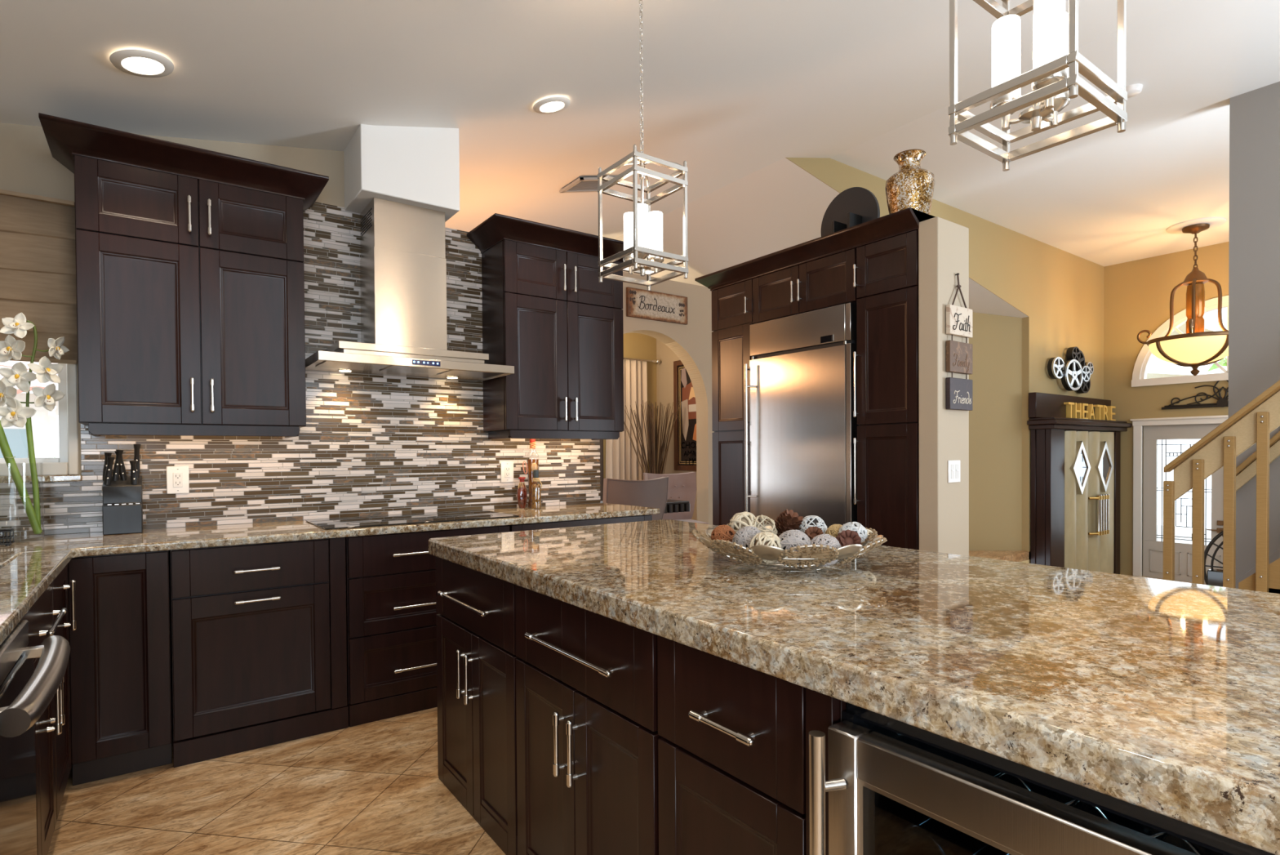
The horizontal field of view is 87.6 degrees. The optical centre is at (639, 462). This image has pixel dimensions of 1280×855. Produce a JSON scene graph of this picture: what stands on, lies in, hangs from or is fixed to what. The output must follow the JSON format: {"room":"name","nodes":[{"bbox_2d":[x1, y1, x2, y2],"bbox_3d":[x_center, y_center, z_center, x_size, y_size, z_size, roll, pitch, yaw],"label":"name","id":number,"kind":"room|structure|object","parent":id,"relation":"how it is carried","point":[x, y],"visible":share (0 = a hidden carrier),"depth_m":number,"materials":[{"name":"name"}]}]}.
{"room":"kitchen","nodes":[
{"label":"kitchen","id":0,"kind":"room"},
{"bbox_2d":[0,123,599,537],"bbox_3d":[-1.695,-0.309,3.543,3.423,3.006,0.130,-1,1,-36],"label":"wall","id":1,"kind":"structure","parent":0,"point":[369,444],"depth_m":3.52,"materials":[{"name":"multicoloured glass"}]},
{"bbox_2d":[0,189,77,364],"bbox_3d":[-2.695,-0.772,2.711,0.625,0.700,0.048,-1,1,-36],"label":"roman shade","id":2,"kind":"object","parent":1,"relation":"attached to","point":[37,249],"visible":0.73,"depth_m":2.82,"materials":[{"name":"beige fabric"}]},
{"bbox_2d":[0,363,78,475],"bbox_3d":[-2.736,-0.516,2.778,0.605,1.145,0.122,-1,1,-36],"label":"window","id":3,"kind":"structure","parent":1,"relation":"in","point":[67,463],"depth_m":2.91,"materials":[{"name":"white paint"}]},
{"bbox_2d":[0,474,82,483],"bbox_3d":[-2.694,0.071,2.735,0.627,0.028,0.030,-1,1,-36],"label":"window sill","id":4,"kind":"structure","parent":1,"relation":"attached to","point":[73,477],"depth_m":2.84,"materials":[{"name":"stone"}]},
{"bbox_2d":[166,466,189,493],"bbox_3d":[-2.162,0.081,3.122,0.087,0.129,0.009,-1,1,-36],"label":"wall outlet","id":5,"kind":"object","parent":1,"relation":"attached to","point":[177,477],"visible":1,"depth_m":3.12,"materials":[{"name":"white plastic"}]},
{"bbox_2d":[38,112,328,437],"bbox_3d":[-1.983,-0.725,3.000,1.014,1.213,0.417,-1,1,-36],"label":"upper cabinet","id":6,"kind":"object","parent":1,"relation":"attached to","point":[190,273],"visible":1,"depth_m":2.87,"materials":[{"name":"brown wood"}]},
{"bbox_2d":[305,197,514,382],"bbox_3d":[-1.213,-0.906,3.496,0.965,0.866,0.503,-1,1,-36],"label":"range hood","id":7,"kind":"object","parent":1,"relation":"attached to","point":[403,260],"visible":0.99,"depth_m":3.46,"materials":[{"name":"metal"}]},
{"bbox_2d":[500,461,513,482],"bbox_3d":[-0.815,0.057,4.098,0.085,0.127,0.009,-1,1,-36],"label":"wall outlet","id":8,"kind":"object","parent":1,"relation":"attached to","point":[506,467],"visible":1,"depth_m":4.09,"materials":[{"name":"white plastic"}]},
{"bbox_2d":[466,213,623,439],"bbox_3d":[-0.498,-0.750,4.077,0.994,1.213,0.417,-1,1,-36],"label":"upper cabinet","id":9,"kind":"object","parent":1,"relation":"attached to","point":[548,314],"visible":0.98,"depth_m":3.93,"materials":[{"name":"brown wood"}]},
{"bbox_2d":[47,550,1030,854],"bbox_3d":[1.728,1.210,4.290,10.200,0.100,13.100,-1,1,-36],"label":"floor","id":10,"kind":"structure","parent":0,"point":[375,787],"depth_m":2.36,"materials":[{"name":"tile"}]},
{"bbox_2d":[0,619,70,854],"bbox_3d":[-1.423,0.784,1.130,0.691,0.842,0.620,-1,1,-36],"label":"dishwasher","id":11,"kind":"object","parent":10,"relation":"on","point":[25,694],"visible":1,"depth_m":1.31,"materials":[{"name":"black"}]},
{"bbox_2d":[21,582,67,854],"bbox_3d":[-1.843,0.788,1.641,0.650,0.866,0.670,-1,1,-36],"label":"base cabinet","id":12,"kind":"object","parent":10,"relation":"on","point":[39,617],"visible":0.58,"depth_m":1.86,"materials":[{"name":"brown wood"}]},
{"bbox_2d":[52,564,76,819],"bbox_3d":[-2.178,0.784,2.102,0.650,0.866,0.460,-1,1,-36],"label":"base cabinet","id":13,"kind":"object","parent":10,"relation":"on","point":[60,587],"visible":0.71,"depth_m":2.28,"materials":[{"name":"brown wood"}]},
{"bbox_2d":[67,550,172,785],"bbox_3d":[-2.141,0.775,2.771,0.306,0.866,0.570,-1,1,-36],"label":"base cabinet","id":14,"kind":"object","parent":10,"relation":"on","point":[120,644],"visible":0.94,"depth_m":2.55,"materials":[{"name":"brown wood"}]},
{"bbox_2d":[168,537,348,767],"bbox_3d":[-1.738,0.768,3.036,0.650,0.866,0.614,-1,1,-36],"label":"base cabinet","id":15,"kind":"object","parent":10,"relation":"on","point":[258,632],"visible":0.98,"depth_m":2.81,"materials":[{"name":"brown wood"}]},
{"bbox_2d":[345,524,509,726],"bbox_3d":[-1.149,0.758,3.463,0.796,0.866,0.614,-1,1,-36],"label":"base cabinet","id":16,"kind":"object","parent":10,"relation":"on","point":[391,622],"visible":0.46,"depth_m":3.13,"materials":[{"name":"brown wood"}]},
{"bbox_2d":[435,556,519,854],"bbox_3d":[-0.144,0.769,2.566,1.144,0.855,0.687,-1,1,-36],"label":"base cabinet","id":17,"kind":"object","parent":10,"relation":"on","point":[476,631],"visible":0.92,"depth_m":2.20,"materials":[{"name":"brown wood"}]},
{"bbox_2d":[508,514,652,531],"bbox_3d":[-0.449,0.747,3.971,0.926,0.866,0.614,-1,1,-36],"label":"base cabinet","id":18,"kind":"object","parent":10,"relation":"on","point":[515,527],"visible":0.04,"depth_m":3.72,"materials":[{"name":"brown wood"}]},
{"bbox_2d":[0,502,659,568],"bbox_3d":[-1.320,0.314,3.156,3.350,0.034,0.935,-1,1,-36],"label":"countertop","id":19,"kind":"structure","parent":18,"relation":"on","point":[90,544],"depth_m":2.91,"materials":[{"name":"stone"}]},
{"bbox_2d":[4,462,44,541],"bbox_3d":[-2.486,0.154,2.645,0.184,0.306,0.184,-1,1,-36],"label":"glass vase","id":20,"kind":"object","parent":19,"relation":"on","point":[15,539],"visible":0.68,"depth_m":2.65,"materials":[{"name":"glass"}]},
{"bbox_2d":[0,420,42,533],"bbox_3d":[-2.460,0.037,2.629,0.152,0.496,0.033,-1,1,-43],"label":"stem","id":21,"kind":"object","parent":20,"relation":"in","point":[5,448],"visible":1,"depth_m":2.63,"materials":[{"name":"green"}]},
{"bbox_2d":[0,312,69,533],"bbox_3d":[-2.422,-0.153,2.642,0.252,0.880,0.084,-1,1,-36],"label":"orchid","id":22,"kind":"object","parent":20,"relation":"in","point":[16,415],"visible":1,"depth_m":2.64,"materials":[{"name":"white"}]},
{"bbox_2d":[102,475,142,534],"bbox_3d":[-2.269,0.183,2.930,0.135,0.246,0.155,-1,1,-36],"label":"knife block","id":23,"kind":"object","parent":19,"relation":"on","point":[122,500],"visible":0.92,"depth_m":2.88,"materials":[{"name":"black wood"}]},
{"bbox_2d":[103,456,115,484],"bbox_3d":[-2.281,0.059,2.867,0.063,0.170,0.025,0,1,30],"label":"kitchen knife","id":24,"kind":"object","parent":23,"relation":"in","point":[108,477],"visible":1,"depth_m":2.86,"materials":[{"name":"black"}]},
{"bbox_2d":[111,448,123,480],"bbox_3d":[-2.276,0.035,2.906,0.068,0.186,0.025,0,1,28],"label":"kitchen knife","id":25,"kind":"object","parent":23,"relation":"in","point":[116,472],"visible":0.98,"depth_m":2.90,"materials":[{"name":"black"}]},
{"bbox_2d":[305,509,519,529],"bbox_3d":[-1.163,0.287,3.452,0.948,0.008,0.480,-1,1,-36],"label":"cooktop","id":26,"kind":"object","parent":19,"relation":"in","point":[397,519],"visible":1,"depth_m":3.38,"materials":[{"name":"glass"}]},
{"bbox_2d":[516,476,527,507],"bbox_3d":[-0.716,0.183,4.053,0.069,0.193,0.048,-1,1,-36],"label":"oil bottle","id":27,"kind":"object","parent":19,"relation":"on","point":[522,495],"visible":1,"depth_m":4.04,"materials":[{"name":"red glass"}]},
{"bbox_2d":[522,439,538,507],"bbox_3d":[-0.672,0.067,4.099,0.116,0.424,0.072,-1,1,-36],"label":"oil bottle","id":28,"kind":"object","parent":19,"relation":"on","point":[532,464],"visible":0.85,"depth_m":4.09,"materials":[{"name":"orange glass"}]},
{"bbox_2d":[531,469,542,508],"bbox_3d":[-0.626,0.161,4.031,0.062,0.238,0.055,-1,1,-21],"label":"oil bottle","id":29,"kind":"object","parent":19,"relation":"on","point":[535,488],"visible":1,"depth_m":4.01,"materials":[{"name":"glass"}]},
{"bbox_2d":[515,584,662,854],"bbox_3d":[0.259,0.774,2.009,1.144,0.855,0.682,-1,1,-36],"label":"base cabinet","id":30,"kind":"object","parent":10,"relation":"on","point":[588,735],"visible":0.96,"depth_m":1.65,"materials":[{"name":"brown wood"}]},
{"bbox_2d":[602,476,668,519],"bbox_3d":[-0.120,0.639,6.162,0.623,1.021,0.621,-1,1,-28],"label":"dining chair","id":31,"kind":"object","parent":10,"relation":"on","point":[652,493],"visible":0.45,"depth_m":5.89,"materials":[{"name":"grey fabric"}]},
{"bbox_2d":[600,498,689,513],"bbox_3d":[-0.416,0.769,6.322,1.849,0.758,0.606,-1,1,-36],"label":"dining table","id":32,"kind":"object","parent":10,"relation":"on","point":[672,505],"visible":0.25,"depth_m":6.53,"materials":[{"name":"wood"}]},
{"bbox_2d":[623,400,679,473],"bbox_3d":[0.088,0.133,9.025,0.974,1.951,0.414,-1,1,-42],"label":"arrangement","id":33,"kind":"object","parent":10,"relation":"on","point":[655,465],"visible":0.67,"depth_m":9.06,"materials":[{"name":"brown plant"}]},
{"bbox_2d":[643,471,709,524],"bbox_3d":[0.418,0.619,7.404,0.623,1.021,0.621,-1,1,-22],"label":"dining chair","id":34,"kind":"object","parent":10,"relation":"on","point":[682,486],"visible":0.43,"depth_m":7.60,"materials":[{"name":"grey fabric"}]},
{"bbox_2d":[711,279,752,525],"bbox_3d":[0.851,-0.083,4.989,0.544,2.440,0.425,-1,1,-36],"label":"pantry cabinet","id":35,"kind":"object","parent":10,"relation":"on","point":[732,304],"visible":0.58,"depth_m":4.87,"materials":[{"name":"brown wood"}]},
{"bbox_2d":[657,635,846,854],"bbox_3d":[0.596,0.778,1.545,1.144,0.855,0.460,-1,1,-36],"label":"base cabinet","id":36,"kind":"object","parent":10,"relation":"on","point":[733,748],"visible":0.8,"depth_m":1.23,"materials":[{"name":"brown wood"}]},
{"bbox_2d":[744,302,858,528],"bbox_3d":[1.200,0.086,4.475,0.586,2.110,0.835,-1,1,-36],"label":"refrigerator","id":37,"kind":"object","parent":10,"relation":"on","point":[803,424],"visible":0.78,"depth_m":4.28,"materials":[{"name":"silver"}]},
{"bbox_2d":[752,248,857,324],"bbox_3d":[1.213,-1.136,4.465,0.544,0.325,0.870,-1,1,-36],"label":"pantry cabinet","id":38,"kind":"object","parent":37,"relation":"on","point":[827,282],"visible":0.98,"depth_m":4.28,"materials":[{"name":"brown wood"}]},
{"bbox_2d":[694,207,935,291],"bbox_3d":[1.171,-1.335,4.483,0.585,0.097,1.772,-1,1,-36],"label":"crown molding","id":39,"kind":"structure","parent":38,"relation":"on","point":[908,220],"depth_m":4.12,"materials":[{"name":"brown wood"}]},
{"bbox_2d":[820,186,879,236],"bbox_3d":[1.292,-1.535,4.247,0.150,0.436,0.436,-1,1,-36],"label":"disc","id":40,"kind":"object","parent":39,"relation":"on","point":[855,206],"visible":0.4,"depth_m":4.24,"materials":[{"name":"black stone"}]},
{"bbox_2d":[884,149,934,214],"bbox_3d":[1.560,-1.543,3.861,0.268,0.459,0.268,-1,1,-36],"label":"vase","id":41,"kind":"object","parent":39,"relation":"on","point":[913,186],"visible":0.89,"depth_m":3.77,"materials":[{"name":"gold metal"}]},
{"bbox_2d":[853,230,919,549],"bbox_3d":[1.594,-0.074,3.963,0.544,2.440,0.398,-1,1,-36],"label":"pantry cabinet","id":42,"kind":"object","parent":10,"relation":"on","point":[886,284],"visible":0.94,"depth_m":3.82,"materials":[{"name":"brown wood"}]},
{"bbox_2d":[808,702,1275,854],"bbox_3d":[0.690,0.795,0.945,0.658,0.835,0.615,-1,1,-36],"label":"beverage cooler","id":43,"kind":"object","parent":10,"relation":"on","point":[894,786],"visible":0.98,"depth_m":0.90,"materials":[{"name":"silver metal"}]},
{"bbox_3d":[-1.087,0.797,0.593,0.644,0.866,0.625,-1,1,-36],"label":"base cabinet","id":44,"kind":"object","parent":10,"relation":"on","visible":0},
{"bbox_2d":[0,549,73,644],"bbox_3d":[-1.592,0.342,1.231,0.648,0.034,2.458,-1,1,-36],"label":"countertop","id":45,"kind":"structure","parent":44,"relation":"on","point":[27,576],"depth_m":1.81,"materials":[{"name":"stone"}]},
{"bbox_3d":[1.251,0.785,0.679,1.100,0.855,0.460,-1,1,-36],"label":"base cabinet","id":46,"kind":"object","parent":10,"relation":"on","visible":0},
{"bbox_2d":[428,519,1279,854],"bbox_3d":[0.533,0.319,1.674,1.167,0.058,2.980,-1,1,-36],"label":"countertop","id":47,"kind":"structure","parent":46,"relation":"on","point":[1162,696],"depth_m":1.12,"materials":[{"name":"stone"}]},
{"bbox_2d":[691,523,887,568],"bbox_3d":[0.425,0.240,1.907,0.539,0.090,0.535,0,1,-4],"label":"decorative bowl","id":48,"kind":"object","parent":47,"relation":"on","point":[753,555],"visible":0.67,"depth_m":1.72,"materials":[{"name":"silver metal"}]},
{"bbox_2d":[711,524,735,542],"bbox_3d":[0.250,0.223,1.992,0.077,0.077,0.078,0,1,0],"label":"ball","id":49,"kind":"object","parent":48,"relation":"in","point":[725,532],"visible":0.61,"depth_m":1.97,"materials":[{"name":"brown"}]},
{"bbox_2d":[728,511,759,531],"bbox_3d":[0.325,0.200,2.083,0.093,0.095,0.098,-1,1,-36],"label":"ball","id":50,"kind":"object","parent":48,"relation":"in","point":[739,520],"visible":0.51,"depth_m":2.06,"materials":[{"name":"beige"}]},
{"bbox_2d":[732,525,761,548],"bbox_3d":[0.308,0.225,1.890,0.091,0.093,0.091,0,1,12],"label":"ball","id":51,"kind":"object","parent":48,"relation":"in","point":[744,535],"visible":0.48,"depth_m":1.86,"materials":[{"name":"grey"}]},
{"bbox_2d":[752,514,777,534],"bbox_3d":[0.381,0.209,2.076,0.090,0.094,0.089,-1,1,-36],"label":"ball","id":52,"kind":"object","parent":48,"relation":"in","point":[762,517],"visible":0.43,"depth_m":2.06,"materials":[{"name":"beige"}]},
{"bbox_2d":[749,531,781,564],"bbox_3d":[0.339,0.230,1.787,0.087,0.089,0.087,-1,1,-36],"label":"ball","id":53,"kind":"object","parent":48,"relation":"in","point":[767,538],"visible":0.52,"depth_m":1.76,"materials":[{"name":"beige"}]},
{"bbox_2d":[773,508,804,536],"bbox_3d":[0.464,0.196,2.086,0.092,0.104,0.100,-1,1,-36],"label":"pinecone","id":54,"kind":"object","parent":48,"relation":"in","point":[786,521],"visible":0.68,"depth_m":2.06,"materials":[{"name":"plant"}]},
{"bbox_2d":[778,528,810,564],"bbox_3d":[0.413,0.228,1.789,0.097,0.097,0.096,0,1,38],"label":"ball","id":55,"kind":"object","parent":48,"relation":"in","point":[793,538],"visible":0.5,"depth_m":1.76,"materials":[{"name":"grey"}]},
{"bbox_2d":[798,515,826,533],"bbox_3d":[0.534,0.208,2.068,0.090,0.089,0.090,-1,1,-33],"label":"ball","id":56,"kind":"object","parent":48,"relation":"in","point":[815,520],"visible":0.41,"depth_m":2.04,"materials":[{"name":"grey"}]},
{"bbox_2d":[810,533,841,566],"bbox_3d":[0.493,0.232,1.776,0.086,0.086,0.086,-1,1,-26],"label":"ball","id":57,"kind":"object","parent":48,"relation":"in","point":[824,539],"visible":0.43,"depth_m":1.75,"materials":[{"name":"grey"}]},
{"bbox_2d":[835,528,862,546],"bbox_3d":[0.578,0.224,1.853,0.073,0.081,0.080,0,1,5],"label":"pinecone","id":58,"kind":"object","parent":48,"relation":"in","point":[846,537],"visible":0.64,"depth_m":1.84,"materials":[{"name":"brown"}]},
{"bbox_2d":[837,521,867,543],"bbox_3d":[0.626,0.217,1.964,0.085,0.086,0.086,-1,1,-44],"label":"ball","id":59,"kind":"object","parent":48,"relation":"in","point":[856,526],"visible":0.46,"depth_m":1.94,"materials":[{"name":"grey"}]},
{"bbox_2d":[603,333,657,478],"bbox_3d":[-1.745,-0.722,8.438,5.100,3.700,0.120,-1,1,-36],"label":"wall","id":60,"kind":"structure","parent":0,"point":[636,345],"depth_m":9.69,"materials":[{"name":"beige paint"}]},
{"bbox_2d":[600,439,603,501],"bbox_3d":[-1.306,-0.088,8.725,1.930,2.420,0.060,-1,1,-36],"label":"wall trim","id":61,"kind":"structure","parent":60,"relation":"in","point":[601,440],"depth_m":9.25,"materials":[{"name":"brown"}]},
{"bbox_2d":[623,357,660,364],"bbox_3d":[-0.942,-1.442,8.792,3.036,0.072,0.072,-1,1,-36],"label":"curtain rod","id":62,"kind":"object","parent":60,"relation":"attached to","point":[657,361],"visible":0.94,"depth_m":9.52,"materials":[{"name":"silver metal"}]},
{"bbox_2d":[605,359,647,479],"bbox_3d":[-0.174,-0.190,9.402,0.723,2.550,0.126,-1,1,-36],"label":"curtain","id":63,"kind":"object","parent":62,"relation":"hanging from","point":[622,462],"visible":0.38,"depth_m":9.43,"materials":[{"name":"beige fabric"}]},
{"bbox_2d":[0,0,1279,266],"bbox_3d":[4.160,-2.020,2.821,12.100,1.295,7.910,-1,1,-36],"label":"ceiling","id":64,"kind":"structure","parent":0,"point":[858,84],"depth_m":3.47,"materials":[{"name":"white paint"}]},
{"bbox_2d":[109,49,173,77],"bbox_3d":[-1.848,-1.480,2.480,0.193,0.040,0.196,-1,1,-36],"label":"recessed light","id":65,"kind":"object","parent":64,"relation":"in","point":[140,63],"visible":1,"depth_m":2.47,"materials":[{"name":"white paint"}]},
{"bbox_2d":[343,124,459,222],"bbox_3d":[-1.268,-1.577,3.552,0.500,0.475,0.360,-1,1,-36],"label":"soffit","id":66,"kind":"object","parent":64,"relation":"attached to","point":[413,166],"depth_m":3.41,"materials":[{"name":"white paint"}]},
{"bbox_2d":[533,96,569,114],"bbox_3d":[-0.459,-1.855,3.469,0.190,0.053,0.196,-1,1,-36],"label":"recessed light","id":67,"kind":"object","parent":64,"relation":"in","point":[557,104],"visible":1,"depth_m":3.46,"materials":[{"name":"white paint"}]},
{"bbox_2d":[597,0,688,290],"bbox_3d":[0.006,-1.225,2.366,0.231,1.154,0.231,-1,1,-36],"label":"pendant lantern","id":68,"kind":"object","parent":64,"relation":"hanging from","point":[642,227],"visible":1,"depth_m":2.36,"materials":[{"name":"silver metal"}]},
{"bbox_2d":[948,0,1127,171],"bbox_3d":[0.775,-1.216,1.305,0.231,1.154,0.231,-1,1,-36],"label":"pendant lantern","id":69,"kind":"object","parent":64,"relation":"hanging from","point":[1055,79],"visible":1,"depth_m":1.29,"materials":[{"name":"silver metal"}]},
{"bbox_2d":[1165,217,1226,234],"bbox_3d":[6.433,-2.739,7.727,0.540,0.020,0.540,-1,1,-36],"label":"ceiling medallion","id":70,"kind":"object","parent":64,"relation":"attached to","point":[1214,222],"visible":0.67,"depth_m":7.63,"materials":[{"name":"white paint"}]},
{"bbox_2d":[1137,223,1228,375],"bbox_3d":[6.439,-1.866,7.739,0.902,1.723,0.900,-1,1,-11],"label":"chandelier","id":71,"kind":"object","parent":70,"relation":"hanging from","point":[1194,348],"visible":0.9,"depth_m":7.64,"materials":[{"name":"brown metal"}]},
{"bbox_2d":[622,271,714,524],"bbox_3d":[0.199,-0.518,7.934,4.750,3.280,0.220,-1,1,-36],"label":"wall","id":72,"kind":"structure","parent":0,"point":[691,343],"depth_m":8.20,"materials":[{"name":"beige paint"}]},
{"bbox_2d":[626,286,687,324],"bbox_3d":[0.211,-1.818,7.771,0.877,0.327,0.042,-1,1,-36],"label":"wall sign","id":73,"kind":"object","parent":72,"relation":"attached to","point":[640,303],"visible":1,"depth_m":7.73,"materials":[{"name":"brown"}]},
{"bbox_2d":[656,338,697,519],"bbox_3d":[0.698,-0.650,9.284,0.113,3.500,1.380,-1,1,-36],"label":"wall","id":74,"kind":"structure","parent":0,"point":[664,369],"depth_m":9.61,"materials":[{"name":"beige paint"}]},
{"bbox_2d":[673,360,696,471],"bbox_3d":[0.713,-0.658,9.137,0.035,1.540,0.765,-1,1,-36],"label":"framed poster","id":75,"kind":"object","parent":74,"relation":"attached to","point":[685,425],"visible":0.63,"depth_m":9.28,"materials":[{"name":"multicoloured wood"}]},
{"bbox_2d":[444,153,1028,317],"bbox_3d":[0.080,-2.152,7.952,7.738,0.832,5.190,-1,1,-36],"label":"ceiling","id":76,"kind":"structure","parent":0,"point":[740,210],"depth_m":6.05,"materials":[{"name":"white paint"}]},
{"bbox_2d":[559,177,624,192],"bbox_3d":[-0.370,-2.125,5.112,0.398,0.112,0.300,-1,1,-36],"label":"ceiling vent","id":77,"kind":"object","parent":76,"relation":"in","point":[583,184],"visible":0.59,"depth_m":5.08,"materials":[{"name":"grey"}]},
{"bbox_2d":[918,216,968,555],"bbox_3d":[1.692,-0.074,3.714,0.322,2.484,0.113,-1,1,-36],"label":"wall pillar","id":78,"kind":"structure","parent":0,"point":[943,244],"depth_m":3.62,"materials":[{"name":"beige paint"}]},
{"bbox_2d":[947,459,959,482],"bbox_3d":[1.726,0.048,3.661,0.122,0.122,0.014,-1,1,-36],"label":"light switch","id":79,"kind":"object","parent":78,"relation":"attached to","point":[953,466],"visible":1,"depth_m":3.65,"materials":[{"name":"white plastic"}]},
{"bbox_2d":[946,273,972,410],"bbox_3d":[1.752,-0.663,3.661,0.236,0.748,0.034,-1,1,-36],"label":"plaques","id":80,"kind":"object","parent":78,"relation":"hanging from","point":[958,319],"visible":1,"depth_m":3.64,"materials":[{"name":"black"}]},
{"bbox_2d":[785,157,1104,563],"bbox_3d":[3.875,-0.564,7.574,6.620,4.330,0.100,-1,1,-36],"label":"wall","id":81,"kind":"structure","parent":0,"point":[1060,292],"depth_m":8.19,"materials":[{"name":"beige paint"}]},
{"bbox_2d":[1047,346,1093,393],"bbox_3d":[5.611,-1.213,8.673,1.195,0.585,0.110,-1,1,-36],"label":"sculpture","id":82,"kind":"object","parent":81,"relation":"attached to","point":[1080,371],"visible":1,"depth_m":8.63,"materials":[{"name":"silver metal"}]},
{"bbox_2d":[968,311,1022,562],"bbox_3d":[3.605,-0.264,8.362,2.356,3.712,0.113,0,1,5],"label":"wall","id":83,"kind":"structure","parent":0,"point":[995,418],"depth_m":8.24,"materials":[{"name":"beige paint"}]},
{"bbox_2d":[1121,573,1205,584],"bbox_3d":[6.182,1.654,6.165,5.200,0.100,5.100,-1,1,-36],"label":"floor","id":84,"kind":"structure","parent":0,"point":[1122,574],"depth_m":8.99,"materials":[{"name":"wood"}]},
{"bbox_2d":[1026,417,1131,573],"bbox_3d":[5.750,0.509,8.646,2.355,2.130,0.359,-1,1,-36],"label":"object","id":85,"kind":"object","parent":84,"relation":"on","point":[1076,462],"visible":0.9,"depth_m":8.27,"materials":[{"name":"brown wood"}]},
{"bbox_2d":[1028,391,1111,417],"bbox_3d":[5.650,-0.710,8.718,2.280,0.303,0.090,-1,1,-36],"label":"board","id":86,"kind":"object","parent":85,"relation":"on","point":[1040,404],"visible":0.66,"depth_m":8.28,"materials":[{"name":"brown wood"}]},
{"bbox_2d":[1075,450,1087,484],"bbox_3d":[5.515,0.064,8.342,0.388,0.509,0.001,-1,1,-36],"label":"mirror","id":87,"kind":"object","parent":85,"relation":"attached to","point":[1082,467],"depth_m":8.35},
{"bbox_2d":[1100,449,1110,482],"bbox_3d":[6.114,0.054,8.777,0.388,0.509,0.001,-1,1,-36],"label":"mirror","id":88,"kind":"object","parent":85,"relation":"attached to","point":[1105,465],"depth_m":8.79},
{"bbox_2d":[1204,530,1222,584],"bbox_3d":[6.285,1.097,6.691,0.031,1.032,1.031,-1,1,-36],"label":"wheel","id":89,"kind":"object","parent":84,"relation":"on","point":[1211,542],"visible":0.21,"depth_m":7.03,"materials":[{"name":"black"}]},
{"bbox_2d":[1206,568,1222,586],"bbox_3d":[5.934,1.347,6.798,0.150,0.500,0.220,-1,1,-36],"label":"storage box","id":90,"kind":"object","parent":84,"relation":"on","point":[1215,576],"visible":0.22,"depth_m":6.79,"materials":[{"name":"grey"}]},
{"bbox_3d":[4.533,0.734,4.022,0.880,1.820,1.920,-1,1,-36],"label":"stairs","id":91,"kind":"structure","parent":84,"relation":"on","visible":0},
{"bbox_2d":[1163,379,1279,593],"bbox_3d":[3.980,0.202,3.988,0.120,2.893,1.380,-1,1,-36],"label":"stair railing","id":92,"kind":"object","parent":91,"relation":"on","point":[1253,423],"visible":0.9,"depth_m":4.25,"materials":[{"name":"brown wood"}]},
{"bbox_2d":[1103,241,1229,576],"bbox_3d":[8.086,-0.608,7.533,0.150,4.360,5.110,-1,1,-36],"label":"wall","id":93,"kind":"structure","parent":0,"point":[1137,293],"depth_m":9.12,"materials":[{"name":"beige paint"}]},
{"bbox_2d":[1129,414,1228,576],"bbox_3d":[7.123,0.483,8.740,0.080,2.160,1.180,-1,1,-36],"label":"trim","id":94,"kind":"structure","parent":93,"relation":"attached to","point":[1137,424],"depth_m":9.12,"materials":[{"name":"white paint"}]},
{"bbox_2d":[1131,295,1228,386],"bbox_3d":[7.397,-1.562,8.390,0.139,1.055,2.018,-1,1,-36],"label":"window","id":95,"kind":"structure","parent":93,"relation":"in","point":[1143,361],"depth_m":8.81,"materials":[{"name":"white paint"}]},
{"bbox_2d":[1142,423,1223,583],"bbox_3d":[7.162,0.532,8.769,0.075,2.060,0.920,-1,1,-36],"label":"door","id":96,"kind":"structure","parent":93,"relation":"in","point":[1153,548],"depth_m":8.89,"materials":[{"name":"grey paint"}]},
{"bbox_2d":[1161,379,1228,409],"bbox_3d":[7.330,-0.899,8.397,0.039,0.399,1.260,-1,1,-36],"label":"scroll","id":97,"kind":"object","parent":93,"relation":"attached to","point":[1221,402],"visible":0.64,"depth_m":8.53,"materials":[{"name":"black metal"}]},
{"bbox_2d":[1228,81,1279,580],"bbox_3d":[6.034,-0.530,2.800,0.130,4.360,5.455,-1,1,-36],"label":"wall","id":98,"kind":"structure","parent":0,"point":[1254,254],"depth_m":4.85,"materials":[{"name":"grey paint"}]},
{"bbox_2d":[1235,547,1279,588],"bbox_3d":[4.755,0.579,4.466,0.015,2.116,1.240,-1,1,-36],"label":"trim","id":99,"kind":"structure","parent":98,"relation":"attached to","point":[1275,555],"depth_m":4.85,"materials":[{"name":"grey paint"}]},
{"bbox_2d":[1235,431,1279,491],"bbox_3d":[4.725,-0.523,4.435,0.070,1.556,1.240,-1,1,-36],"label":"wall handrail","id":100,"kind":"object","parent":98,"relation":"attached to","point":[1246,471],"visible":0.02,"depth_m":4.83,"materials":[{"name":"beige wood"}]},
{"label":"outside","id":101,"kind":"structure","parent":0,"visible":0},
{"bbox_2d":[1157,524,1211,544],"bbox_3d":[12.095,1.671,10.021,8.700,0.080,14.000,-1,1,-36],"label":"ground entry","id":102,"kind":"structure","parent":101,"point":[1179,531],"depth_m":14.64,"materials":[{"name":"grey"}]},
{"bbox_2d":[1146,322,1213,378],"bbox_3d":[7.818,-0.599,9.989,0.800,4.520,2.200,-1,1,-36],"label":"eave","id":103,"kind":"object","parent":102,"relation":"on","point":[1182,328],"visible":0.02,"depth_m":9.84,"materials":[{"name":"beige paint"}]},
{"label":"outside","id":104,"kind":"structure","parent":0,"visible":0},
{"bbox_3d":[-5.766,1.319,13.093,18.000,0.050,12.050,-1,1,-36],"label":"ground","id":105,"kind":"structure","parent":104,"visible":0},
{"bbox_2d":[0,360,59,457],"bbox_3d":[-8.144,-0.405,8.667,6.600,3.750,4.400,-1,1,-36],"label":"neighbor house","id":106,"kind":"structure","parent":105,"relation":"on","point":[45,423],"depth_m":7.45,"materials":[{"name":"beige paint"}]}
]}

